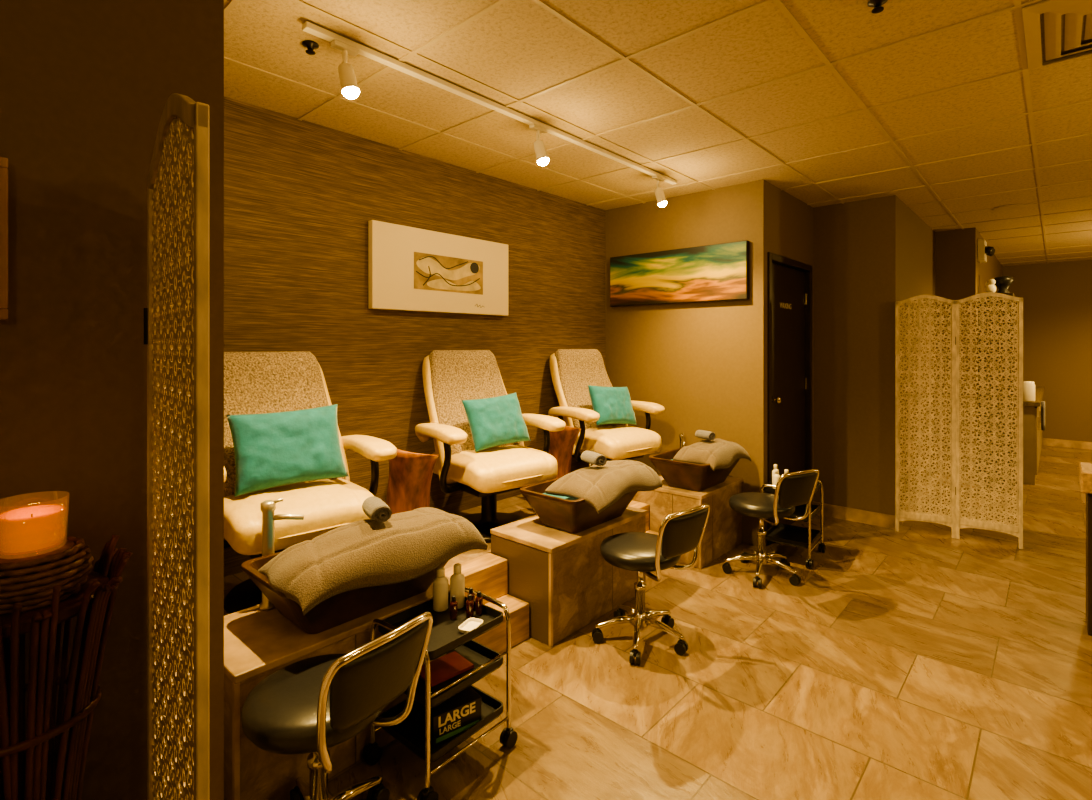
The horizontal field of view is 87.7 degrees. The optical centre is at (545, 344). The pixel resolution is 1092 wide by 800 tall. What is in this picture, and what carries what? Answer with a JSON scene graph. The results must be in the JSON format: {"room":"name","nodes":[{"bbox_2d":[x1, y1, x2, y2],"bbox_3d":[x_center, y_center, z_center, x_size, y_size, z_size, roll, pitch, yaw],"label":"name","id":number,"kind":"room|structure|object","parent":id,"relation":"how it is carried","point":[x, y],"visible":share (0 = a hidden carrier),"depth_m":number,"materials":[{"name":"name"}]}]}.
{"room":"salon","nodes":[
{"label":"salon","id":0,"kind":"room"},
{"bbox_2d":[0,0,223,799],"bbox_3d":[-2.048,0.130,0.102,0.120,2.580,3.610,0,0,42],"label":"wall","id":1,"kind":"structure","parent":0,"point":[86,86],"depth_m":1.23,"materials":[{"name":"paint"}]},
{"bbox_2d":[0,157,7,318],"bbox_3d":[-1.192,-0.205,0.939,0.030,0.310,0.440,0,0,42],"label":"picture frame","id":2,"kind":"object","parent":1,"relation":"attached to","point":[3,161],"visible":1,"depth_m":1.09,"materials":[{"name":"brown wood"}]},
{"bbox_2d":[224,97,605,576],"bbox_3d":[-0.692,0.130,3.640,0.120,2.580,3.705,0,0,42],"label":"wall","id":3,"kind":"structure","parent":0,"point":[301,197],"depth_m":3.23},
{"bbox_2d":[368,220,507,315],"bbox_3d":[-0.630,-0.453,3.581,0.050,0.495,1.060,0,0,42],"label":"canvas art","id":4,"kind":"object","parent":3,"relation":"attached to","point":[410,268],"visible":1,"depth_m":3.49,"materials":[{"name":"beige paper"}]},
{"bbox_2d":[224,0,1091,268],"bbox_3d":[2.651,-1.210,2.794,6.600,0.100,14.100,0,0,42],"label":"ceiling","id":5,"kind":"structure","parent":0,"point":[519,49],"depth_m":2.65,"materials":[{"name":"tile"}]},
{"bbox_2d":[302,40,318,54],"bbox_3d":[-0.908,-1.143,2.190,0.060,0.035,0.060,0,0,42],"label":"sprinkler head","id":6,"kind":"object","parent":5,"relation":"attached to","point":[310,45],"visible":1,"depth_m":2.18},
{"bbox_2d":[302,21,676,184],"bbox_3d":[0.021,-1.141,3.012,0.036,0.022,2.645,0,0,42],"label":"track","id":7,"kind":"object","parent":5,"relation":"attached to","point":[308,27],"visible":1,"depth_m":2.56,"materials":[{"name":"white metal"}]},
{"bbox_2d":[330,40,359,98],"bbox_3d":[-0.746,-1.028,2.133,0.084,0.204,0.100,0,0,42],"label":"track spotlight","id":8,"kind":"object","parent":7,"relation":"hanging from","point":[350,90],"visible":1,"depth_m":2.12,"materials":[{"name":"white metal"}]},
{"bbox_2d":[529,124,548,165],"bbox_3d":[-0.027,-1.028,2.931,0.084,0.204,0.100,0,0,42],"label":"track spotlight","id":9,"kind":"object","parent":7,"relation":"hanging from","point":[539,146],"visible":1,"depth_m":2.92,"materials":[{"name":"white metal"}]},
{"bbox_2d":[652,175,666,206],"bbox_3d":[0.769,-1.028,3.815,0.084,0.204,0.100,0,0,42],"label":"track spotlight","id":10,"kind":"object","parent":7,"relation":"hanging from","point":[659,193],"visible":1,"depth_m":3.80,"materials":[{"name":"white metal"}]},
{"bbox_2d":[224,0,1091,263],"bbox_3d":[2.593,-1.158,2.812,6.309,0.008,13.750,0,0,42],"label":"grid","id":11,"kind":"structure","parent":5,"relation":"attached to","point":[1018,5],"depth_m":2.71,"materials":[{"name":"white metal"}]},
{"bbox_2d":[868,0,887,13],"bbox_3d":[1.118,-1.143,1.914,0.060,0.035,0.060,0,0,42],"label":"sprinkler head","id":12,"kind":"object","parent":5,"relation":"attached to","point":[876,4],"visible":1,"depth_m":1.91},
{"bbox_2d":[993,204,1026,210],"bbox_3d":[3.899,-1.153,4.779,0.220,0.012,0.220,0,0,42],"label":"ceiling speaker","id":13,"kind":"object","parent":5,"relation":"attached to","point":[1013,206],"visible":1,"depth_m":4.75},
{"bbox_2d":[1022,0,1091,69],"bbox_3d":[2.036,-1.143,1.962,0.580,0.021,0.580,0,0,42],"label":"ceiling vent","id":14,"kind":"object","parent":5,"relation":"in","point":[1067,24],"visible":1,"depth_m":2.06,"materials":[{"name":"white metal"}]},
{"bbox_2d":[606,183,746,543],"bbox_3d":[1.013,0.130,4.518,1.240,2.580,0.120,0,0,42],"label":"wall","id":15,"kind":"structure","parent":0,"point":[689,360],"depth_m":4.40,"materials":[{"name":"paint"}]},
{"bbox_2d":[610,240,748,306],"bbox_3d":[0.994,-0.532,4.422,1.180,0.415,0.046,0,0,42],"label":"abstract painting","id":16,"kind":"object","parent":15,"relation":"attached to","point":[715,272],"visible":1,"depth_m":4.35,"materials":[{"name":"fabric"}]},
{"bbox_2d":[299,445,1091,799],"bbox_3d":[2.651,1.470,2.794,6.600,0.100,14.100,0,0,42],"label":"floor","id":17,"kind":"structure","parent":0,"point":[918,661],"depth_m":2.38,"materials":[{"name":"tile"}]},
{"bbox_2d":[0,535,132,799],"bbox_3d":[-0.880,0.891,0.947,0.303,1.058,0.303,0,0,42],"label":"candle stand","id":18,"kind":"object","parent":17,"relation":"on","point":[37,773],"visible":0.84,"depth_m":0.93,"materials":[{"name":"brown wood"}]},
{"bbox_2d":[0,536,93,614],"bbox_3d":[-0.855,0.380,0.945,0.160,0.080,0.160,0,0,42],"label":"wicker basket","id":19,"kind":"object","parent":18,"relation":"on","point":[30,581],"visible":0.89,"depth_m":0.90,"materials":[{"name":"brown wicker"}]},
{"bbox_2d":[0,491,69,558],"bbox_3d":[-0.855,0.298,0.945,0.096,0.086,0.096,0,0,42],"label":"candle holder","id":20,"kind":"object","parent":19,"relation":"on","point":[25,532],"visible":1,"depth_m":0.92,"materials":[{"name":"orange glass"}]},
{"bbox_2d":[1,504,60,552],"bbox_3d":[-0.855,0.304,0.945,0.086,0.055,0.086,0,0,42],"label":"candle","id":21,"kind":"object","parent":20,"relation":"on","point":[31,529],"depth_m":0.92,"materials":[{"name":"orange wax"}]},
{"bbox_2d":[144,93,208,799],"bbox_3d":[-0.636,0.536,0.957,0.069,1.766,0.752,0,0,-34],"label":"folding screen","id":22,"kind":"object","parent":17,"relation":"on","point":[178,174],"visible":1,"depth_m":0.76,"materials":[{"name":"brown wood"}]},
{"bbox_2d":[241,611,432,799],"bbox_3d":[-0.591,1.067,1.577,0.546,0.704,0.440,0,0,34],"label":"stool","id":23,"kind":"object","parent":17,"relation":"on","point":[312,705],"visible":1,"depth_m":1.45,"materials":[{"name":"black leather"}]},
{"bbox_2d":[224,575,449,799],"bbox_3d":[-0.768,1.188,2.098,0.426,0.465,0.858,0,0,42],"label":"plinth","id":24,"kind":"object","parent":17,"relation":"on","point":[258,643],"visible":0.3,"depth_m":1.78,"materials":[{"name":"wood"}]},
{"bbox_2d":[259,498,303,610],"bbox_3d":[-0.969,0.756,2.084,0.151,0.396,0.059,0,0,-21],"label":"faucet","id":25,"kind":"object","parent":24,"relation":"on","point":[267,507],"visible":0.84,"depth_m":2.05,"materials":[{"name":"metal"}]},
{"bbox_2d":[241,551,448,633],"bbox_3d":[-0.687,0.854,2.106,0.380,0.200,0.720,0,0,42],"label":"foot bath","id":26,"kind":"object","parent":24,"relation":"on","point":[344,607],"visible":0.38,"depth_m":1.93,"materials":[{"name":"bronze"},{"name":"teal water"}]},
{"bbox_2d":[258,507,487,614],"bbox_3d":[-0.592,0.717,2.047,0.349,0.169,0.763,0,0,43],"label":"towel","id":27,"kind":"object","parent":26,"relation":"on","point":[409,545],"visible":0.97,"depth_m":1.90,"materials":[{"name":"beige fabric"}]},
{"bbox_2d":[362,496,391,521],"bbox_3d":[-0.613,0.593,2.055,0.075,0.061,0.153,0,0,-31],"label":"rolled towel","id":28,"kind":"object","parent":27,"relation":"on","point":[373,507],"visible":1,"depth_m":2.00,"materials":[{"name":"white fabric"}]},
{"bbox_2d":[224,494,632,615],"bbox_3d":[-0.386,1.250,3.365,0.698,0.340,3.461,0,0,42],"label":"platform","id":29,"kind":"object","parent":17,"relation":"on","point":[518,505],"visible":0.02,"depth_m":3.58,"materials":[{"name":"wood"}]},
{"bbox_2d":[224,351,396,613],"bbox_3d":[-1.131,0.555,2.474,0.822,1.048,0.704,0,0,-42],"label":"recliner chair","id":30,"kind":"object","parent":29,"relation":"on","point":[254,382],"visible":0.49,"depth_m":2.44,"materials":[{"name":"leather"}]},
{"bbox_2d":[226,404,348,496],"bbox_3d":[-1.093,0.435,2.424,0.459,0.330,0.180,0,0,-38],"label":"throw pillow","id":31,"kind":"object","parent":30,"relation":"on","point":[271,450],"visible":1,"depth_m":2.37,"materials":[{"name":"teal fabric"}]},
{"bbox_2d":[224,478,373,554],"bbox_3d":[-1.093,0.687,2.432,0.570,0.174,0.580,0,0,-42],"label":"seat cushion","id":32,"kind":"object","parent":30,"relation":"on","point":[326,505],"depth_m":2.24,"materials":[{"name":"beige leather"}]},
{"bbox_2d":[386,449,438,513],"bbox_3d":[-0.661,0.786,2.822,0.258,0.585,0.206,0,0,-28],"label":"wood panel","id":33,"kind":"object","parent":29,"relation":"on","point":[410,473],"visible":0.55,"depth_m":2.81,"materials":[{"name":"brown wood"}]},
{"bbox_2d":[415,350,565,542],"bbox_3d":[-0.344,0.555,3.348,0.822,1.048,0.704,0,0,-40],"label":"recliner chair","id":34,"kind":"object","parent":29,"relation":"on","point":[450,377],"visible":0.81,"depth_m":3.29,"materials":[{"name":"beige leather"}]},
{"bbox_2d":[431,445,557,492],"bbox_3d":[-0.308,0.687,3.305,0.570,0.174,0.580,0,0,-40],"label":"seat cushion","id":35,"kind":"object","parent":34,"relation":"on","point":[498,468],"depth_m":3.11,"materials":[{"name":"beige leather"}]},
{"bbox_2d":[461,393,530,451],"bbox_3d":[-0.288,0.442,3.314,0.397,0.305,0.182,0,0,-40],"label":"throw pillow","id":36,"kind":"object","parent":34,"relation":"on","point":[494,421],"visible":1,"depth_m":3.25,"materials":[{"name":"teal fabric"}]},
{"bbox_2d":[548,426,580,477],"bbox_3d":[0.115,0.786,3.710,0.241,0.585,0.202,0,0,-28],"label":"side table","id":37,"kind":"object","parent":29,"relation":"on","point":[562,442],"visible":0.48,"depth_m":3.69,"materials":[{"name":"brown wood"}]},
{"bbox_2d":[548,349,664,461],"bbox_3d":[0.428,0.555,4.206,0.822,1.048,0.704,0,0,-40],"label":"recliner chair","id":38,"kind":"object","parent":29,"relation":"on","point":[572,371],"visible":0.73,"depth_m":4.14,"materials":[{"name":"beige leather"}]},
{"bbox_2d":[588,385,636,424],"bbox_3d":[0.489,0.442,4.176,0.416,0.306,0.184,0,0,-36],"label":"throw pillow","id":39,"kind":"object","parent":38,"relation":"on","point":[613,405],"visible":0.96,"depth_m":4.11,"materials":[{"name":"teal fabric"}]},
{"bbox_2d":[575,425,661,459],"bbox_3d":[0.464,0.687,4.163,0.570,0.174,0.580,0,0,-40],"label":"seat cushion","id":40,"kind":"object","parent":38,"relation":"on","point":[615,442],"depth_m":3.95,"materials":[{"name":"beige leather"}]},
{"bbox_2d":[362,587,517,799],"bbox_3d":[-0.362,1.169,1.974,0.336,0.499,0.410,0,0,40],"label":"trolley","id":41,"kind":"object","parent":17,"relation":"on","point":[446,638],"visible":0.62,"depth_m":1.93,"materials":[{"name":"black metal"}]},
{"bbox_2d":[433,567,447,611],"bbox_3d":[-0.390,0.900,2.100,0.056,0.150,0.056,0,0,42],"label":"bottle","id":42,"kind":"object","parent":41,"relation":"on","point":[440,583],"visible":1,"depth_m":2.08,"materials":[{"name":"white plastic"}]},
{"bbox_2d":[378,592,502,659],"bbox_3d":[-0.362,0.967,1.974,0.292,0.034,0.336,0,0,40],"label":"tray","id":43,"kind":"object","parent":41,"relation":"on","point":[445,636],"depth_m":1.97,"materials":[{"name":"black plastic"}]},
{"bbox_2d":[379,685,502,762],"bbox_3d":[-0.362,1.287,1.974,0.292,0.034,0.336,0,0,40],"label":"shelf","id":44,"kind":"object","parent":41,"relation":"attached to","point":[407,732],"depth_m":1.90,"materials":[{"name":"black plastic"}]},
{"bbox_2d":[419,651,473,686],"bbox_3d":[-0.354,1.119,1.968,0.170,0.010,0.120,0,0,-42],"label":"magazine","id":45,"kind":"object","parent":41,"relation":"on","point":[450,665],"visible":0.86,"depth_m":1.96,"materials":[{"name":"red paper"}]},
{"bbox_2d":[419,686,480,745],"bbox_3d":[-0.324,1.247,1.926,0.180,0.095,0.111,0,0,-37],"label":"glove box","id":46,"kind":"object","parent":41,"relation":"on","point":[455,715],"visible":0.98,"depth_m":1.89,"materials":[{"name":"black cardboard"}]},
{"bbox_2d":[403,640,502,708],"bbox_3d":[-0.362,1.117,1.974,0.292,0.034,0.336,0,0,40],"label":"shelf","id":47,"kind":"object","parent":41,"relation":"attached to","point":[478,654],"depth_m":1.92,"materials":[{"name":"black plastic"}]},
{"bbox_2d":[450,595,457,619],"bbox_3d":[-0.329,0.935,2.026,0.028,0.080,0.028,0,0,42],"label":"bottle","id":48,"kind":"object","parent":41,"relation":"on","point":[453,604],"visible":1,"depth_m":2.02,"materials":[{"name":"brown glass"}]},
{"bbox_2d":[450,563,464,608],"bbox_3d":[-0.331,0.897,2.121,0.054,0.155,0.054,0,0,42],"label":"bottle","id":49,"kind":"object","parent":41,"relation":"on","point":[457,580],"visible":0.87,"depth_m":2.10,"materials":[{"name":"white plastic"}]},
{"bbox_2d":[466,594,473,618],"bbox_3d":[-0.273,0.935,2.036,0.028,0.080,0.028,0,0,42],"label":"bottle","id":50,"kind":"object","parent":41,"relation":"on","point":[469,603],"visible":0.99,"depth_m":2.03,"materials":[{"name":"brown glass"}]},
{"bbox_2d":[458,618,482,633],"bbox_3d":[-0.258,0.968,1.955,0.060,0.014,0.090,0,0,25],"label":"dish","id":51,"kind":"object","parent":41,"relation":"on","point":[469,624],"visible":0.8,"depth_m":1.96,"materials":[{"name":"ceramic"}]},
{"bbox_2d":[467,587,474,609],"bbox_3d":[-0.276,0.935,2.092,0.028,0.080,0.028,0,0,42],"label":"bottle","id":52,"kind":"object","parent":41,"relation":"on","point":[470,588],"visible":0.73,"depth_m":2.09,"materials":[{"name":"brown glass"}]},
{"bbox_2d":[475,591,482,614],"bbox_3d":[-0.243,0.935,2.062,0.028,0.080,0.028,0,0,42],"label":"bottle","id":53,"kind":"object","parent":41,"relation":"on","point":[479,599],"visible":1,"depth_m":2.05,"materials":[{"name":"brown glass"}]},
{"bbox_2d":[445,553,528,653],"bbox_3d":[-0.358,1.248,2.657,0.288,0.345,0.514,0,0,42],"label":"steps","id":54,"kind":"structure","parent":17,"relation":"on","point":[487,574],"depth_m":2.73,"materials":[{"name":"brown wood"}]},
{"bbox_2d":[490,506,646,646],"bbox_3d":[0.148,1.188,3.116,0.426,0.465,0.838,0,0,42],"label":"plinth","id":55,"kind":"object","parent":17,"relation":"on","point":[566,582],"visible":0.76,"depth_m":2.83,"materials":[{"name":"wood"}]},
{"bbox_2d":[520,477,637,532],"bbox_3d":[0.210,0.854,3.095,0.390,0.200,0.660,0,0,42],"label":"foot bath","id":56,"kind":"object","parent":55,"relation":"on","point":[570,515],"visible":0.69,"depth_m":2.90,"materials":[{"name":"bronze"},{"name":"water"}]},
{"bbox_2d":[545,460,662,513],"bbox_3d":[0.334,0.733,3.091,0.346,0.168,0.659,0,0,40],"label":"towel","id":57,"kind":"object","parent":56,"relation":"on","point":[601,487],"visible":0.99,"depth_m":2.94,"materials":[{"name":"grey fabric"}]},
{"bbox_2d":[581,451,606,465],"bbox_3d":[0.255,0.608,3.050,0.079,0.064,0.148,0,0,-28],"label":"rolled towel","id":58,"kind":"object","parent":57,"relation":"on","point":[591,457],"visible":1,"depth_m":3.00,"materials":[{"name":"grey fabric"}]},
{"bbox_2d":[628,501,657,534],"bbox_3d":[0.542,1.248,3.657,0.288,0.345,0.484,0,0,42],"label":"steps","id":59,"kind":"structure","parent":17,"relation":"on","point":[635,504],"depth_m":3.82,"materials":[{"name":"brown wood"}]},
{"bbox_2d":[592,504,709,664],"bbox_3d":[0.492,1.067,2.705,0.440,0.704,0.546,0,0,-39],"label":"stool","id":60,"kind":"object","parent":17,"relation":"on","point":[681,532],"visible":1,"depth_m":2.60,"materials":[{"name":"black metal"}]},
{"bbox_2d":[633,474,742,568],"bbox_3d":[1.006,1.188,4.002,0.516,0.465,0.643,0,0,42],"label":"plinth","id":61,"kind":"object","parent":17,"relation":"on","point":[723,530],"visible":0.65,"depth_m":3.79,"materials":[{"name":"tile"}]},
{"bbox_2d":[679,433,684,447],"bbox_3d":[1.040,0.811,4.299,0.040,0.286,0.147,0,0,-1],"label":"faucet","id":62,"kind":"object","parent":61,"relation":"on","point":[681,435],"visible":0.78,"depth_m":4.34,"materials":[{"name":"silver metal"}]},
{"bbox_2d":[649,446,739,490],"bbox_3d":[1.038,0.854,3.910,0.430,0.200,0.600,0,0,42],"label":"foot bath","id":63,"kind":"object","parent":61,"relation":"on","point":[677,474],"visible":0.7,"depth_m":3.73,"materials":[{"name":"brown metal"}]},
{"bbox_2d":[673,439,750,470],"bbox_3d":[1.128,0.733,3.869,0.326,0.164,0.556,0,0,42],"label":"towel","id":64,"kind":"object","parent":63,"relation":"on","point":[719,453],"visible":0.93,"depth_m":3.73,"materials":[{"name":"grey fabric"}]},
{"bbox_2d":[695,430,715,439],"bbox_3d":[1.090,0.616,3.886,0.071,0.058,0.127,0,0,-31],"label":"rolled towel","id":65,"kind":"object","parent":64,"relation":"on","point":[703,434],"visible":1,"depth_m":3.85,"materials":[{"name":"grey fabric"}]},
{"bbox_2d":[722,469,818,587],"bbox_3d":[1.366,1.067,3.480,0.440,0.704,0.546,0,0,-28],"label":"stool","id":66,"kind":"object","parent":17,"relation":"on","point":[797,488],"visible":1,"depth_m":3.36,"materials":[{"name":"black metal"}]},
{"bbox_2d":[760,474,825,568],"bbox_3d":[1.664,1.169,3.844,0.336,0.499,0.410,0,0,37],"label":"trolley","id":67,"kind":"object","parent":17,"relation":"on","point":[797,536],"visible":0.53,"depth_m":3.83,"materials":[{"name":"black plastic"}]},
{"bbox_2d":[772,464,776,487],"bbox_3d":[1.567,0.895,3.877,0.044,0.160,0.044,0,0,42],"label":"bottle","id":68,"kind":"object","parent":67,"relation":"on","point":[775,465],"visible":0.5,"depth_m":3.87,"materials":[{"name":"white plastic"}]},
{"bbox_2d":[773,469,779,488],"bbox_3d":[1.549,0.905,3.813,0.046,0.140,0.046,0,0,42],"label":"bottle","id":69,"kind":"object","parent":67,"relation":"on","point":[776,476],"visible":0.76,"depth_m":3.80,"materials":[{"name":"white plastic"}]},
{"bbox_2d":[763,481,819,493],"bbox_3d":[1.664,0.967,3.844,0.292,0.034,0.336,0,0,37],"label":"tray","id":70,"kind":"object","parent":67,"relation":"on","point":[767,488],"depth_m":3.78,"materials":[{"name":"black plastic"}]},
{"bbox_2d":[766,523,819,547],"bbox_3d":[1.664,1.287,3.844,0.292,0.034,0.336,0,0,37],"label":"shelf","id":71,"kind":"object","parent":67,"relation":"attached to","point":[797,536],"depth_m":3.86,"materials":[{"name":"black plastic"}]},
{"bbox_2d":[790,504,819,521],"bbox_3d":[1.664,1.117,3.844,0.292,0.034,0.336,0,0,37],"label":"shelf","id":72,"kind":"object","parent":67,"relation":"attached to","point":[799,511],"depth_m":3.81,"materials":[{"name":"black plastic"}]},
{"bbox_2d":[895,292,1022,548],"bbox_3d":[2.998,0.521,4.155,0.759,1.795,0.055,0,0,30],"label":"folding screen","id":73,"kind":"object","parent":17,"relation":"on","point":[954,520],"visible":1,"depth_m":4.15,"materials":[{"name":"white wood"}]},
{"bbox_2d":[980,293,1014,489],"bbox_3d":[4.585,0.454,5.765,0.260,1.930,0.415,0,0,42],"label":"tall cabinet","id":74,"kind":"object","parent":17,"relation":"on","point":[1010,294],"visible":0.31,"depth_m":5.60,"materials":[{"name":"white wood"}]},
{"bbox_2d":[985,279,995,291],"bbox_3d":[4.480,-0.589,5.722,0.090,0.152,0.090,0,0,42],"label":"figurine","id":75,"kind":"object","parent":74,"relation":"on","point":[990,285],"visible":0.84,"depth_m":5.70,"materials":[{"name":"ceramic"}]},
{"bbox_2d":[994,276,1013,292],"bbox_3d":[4.660,-0.607,5.788,0.170,0.190,0.170,0,0,42],"label":"vase","id":76,"kind":"object","parent":74,"relation":"on","point":[1003,283],"visible":0.83,"depth_m":5.74,"materials":[{"name":"ceramic"}]},
{"bbox_2d":[1015,386,1044,484],"bbox_3d":[5.783,0.999,6.964,0.465,0.840,2.950,0,0,42],"label":"storage cabinet","id":77,"kind":"object","parent":17,"relation":"on","point":[1032,432],"visible":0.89,"depth_m":5.80,"materials":[{"name":"paint"}]},
{"bbox_2d":[1015,386,1044,406],"bbox_3d":[5.783,0.599,6.964,0.465,0.040,2.950,0,0,42],"label":"countertop","id":78,"kind":"structure","parent":77,"relation":"on","point":[1039,390],"depth_m":6.26,"materials":[{"name":"stone"}]},
{"bbox_2d":[1023,381,1034,401],"bbox_3d":[4.975,0.475,5.855,0.104,0.205,0.104,0,0,42],"label":"canister","id":79,"kind":"object","parent":78,"relation":"on","point":[1028,386],"visible":0.89,"depth_m":5.82,"materials":[{"name":"plastic"}]},
{"bbox_2d":[1041,401,1044,430],"bbox_3d":[5.270,0.750,6.020,0.034,0.300,0.145,0,0,42],"label":"hanging towel","id":80,"kind":"object","parent":77,"relation":"hanging from","point":[1042,402],"visible":1,"depth_m":6.01,"materials":[{"name":"white fabric"}]},
{"bbox_2d":[1079,462,1091,635],"bbox_3d":[3.149,1.019,2.500,1.165,0.800,0.330,0,0,42],"label":"reception desk","id":81,"kind":"object","parent":17,"relation":"on","point":[1085,469],"visible":1,"depth_m":2.78,"materials":[{"name":"brown wood"}]},
{"bbox_2d":[747,179,812,545],"bbox_3d":[1.885,0.130,4.469,0.120,2.580,1.215,0,0,42],"label":"wall","id":82,"kind":"structure","parent":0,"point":[780,223],"depth_m":4.03,"materials":[{"name":"paint"}]},
{"bbox_2d":[772,263,806,525],"bbox_3d":[1.883,0.405,4.400,0.120,2.020,0.849,0,0,42],"label":"door","id":83,"kind":"structure","parent":82,"relation":"in","point":[789,298],"depth_m":4.43,"materials":[{"name":"black wood"}]},
{"bbox_2d":[768,252,811,544],"bbox_3d":[1.883,0.380,4.393,0.048,2.080,0.950,0,0,42],"label":"door frame","id":84,"kind":"structure","parent":82,"relation":"attached to","point":[772,257],"depth_m":4.70,"materials":[{"name":"black wood"}]},
{"bbox_2d":[813,195,898,515],"bbox_3d":[2.519,0.130,4.635,0.600,2.580,0.120,0,0,42],"label":"wall","id":85,"kind":"structure","parent":0,"point":[856,243],"depth_m":4.58,"materials":[{"name":"paint"}]},
{"bbox_2d":[813,501,894,528],"bbox_3d":[2.473,1.370,4.585,0.600,0.100,0.015,0,0,42],"label":"baseboard","id":86,"kind":"structure","parent":85,"relation":"attached to","point":[851,514],"depth_m":4.55,"materials":[{"name":"wood"}]},
{"bbox_2d":[899,199,934,508],"bbox_3d":[3.383,0.130,5.237,0.120,2.580,1.930,0,0,42],"label":"wall","id":87,"kind":"structure","parent":0,"point":[916,238],"depth_m":5.01,"materials":[{"name":"paint"}]},
{"bbox_2d":[899,475,936,526],"bbox_3d":[3.348,1.370,5.097,0.015,0.100,1.945,0,0,42],"label":"baseboard","id":88,"kind":"structure","parent":87,"relation":"attached to","point":[900,522],"depth_m":4.89,"materials":[{"name":"wood"}]},
{"bbox_2d":[935,227,976,485],"bbox_3d":[4.156,0.130,5.758,0.330,2.580,0.120,0,0,42],"label":"wall","id":89,"kind":"structure","parent":0,"point":[955,250],"depth_m":5.70,"materials":[{"name":"paint"}]},
{"bbox_2d":[937,474,975,488],"bbox_3d":[4.116,1.370,5.703,0.315,0.100,0.015,0,0,42],"label":"baseboard","id":90,"kind":"structure","parent":89,"relation":"attached to","point":[938,474],"depth_m":5.66,"materials":[{"name":"tile"}]},
{"bbox_2d":[977,230,1002,481],"bbox_3d":[5.471,0.130,7.063,0.120,2.580,3.580,0,0,42],"label":"wall","id":91,"kind":"structure","parent":0,"point":[992,269],"depth_m":6.20,"materials":[{"name":"paint"}]},
{"bbox_2d":[977,239,994,262],"bbox_3d":[4.465,-0.955,5.758,0.130,0.210,0.247,0,0,42],"label":"emergency light","id":92,"kind":"object","parent":91,"relation":"attached to","point":[983,250],"visible":1,"depth_m":5.69,"materials":[{"name":"white plastic"}]},
{"bbox_2d":[1003,260,1091,441],"bbox_3d":[8.121,0.130,7.167,3.920,2.580,0.120,0,0,42],"label":"wall","id":93,"kind":"structure","parent":0,"point":[1057,296],"depth_m":7.94,"materials":[{"name":"paint"}]},
{"bbox_2d":[1042,438,1091,449],"bbox_3d":[8.121,1.370,7.076,3.800,0.100,0.015,0,0,42],"label":"baseboard","id":94,"kind":"structure","parent":93,"relation":"attached to","point":[1047,442],"depth_m":7.87,"materials":[{"name":"wood"}]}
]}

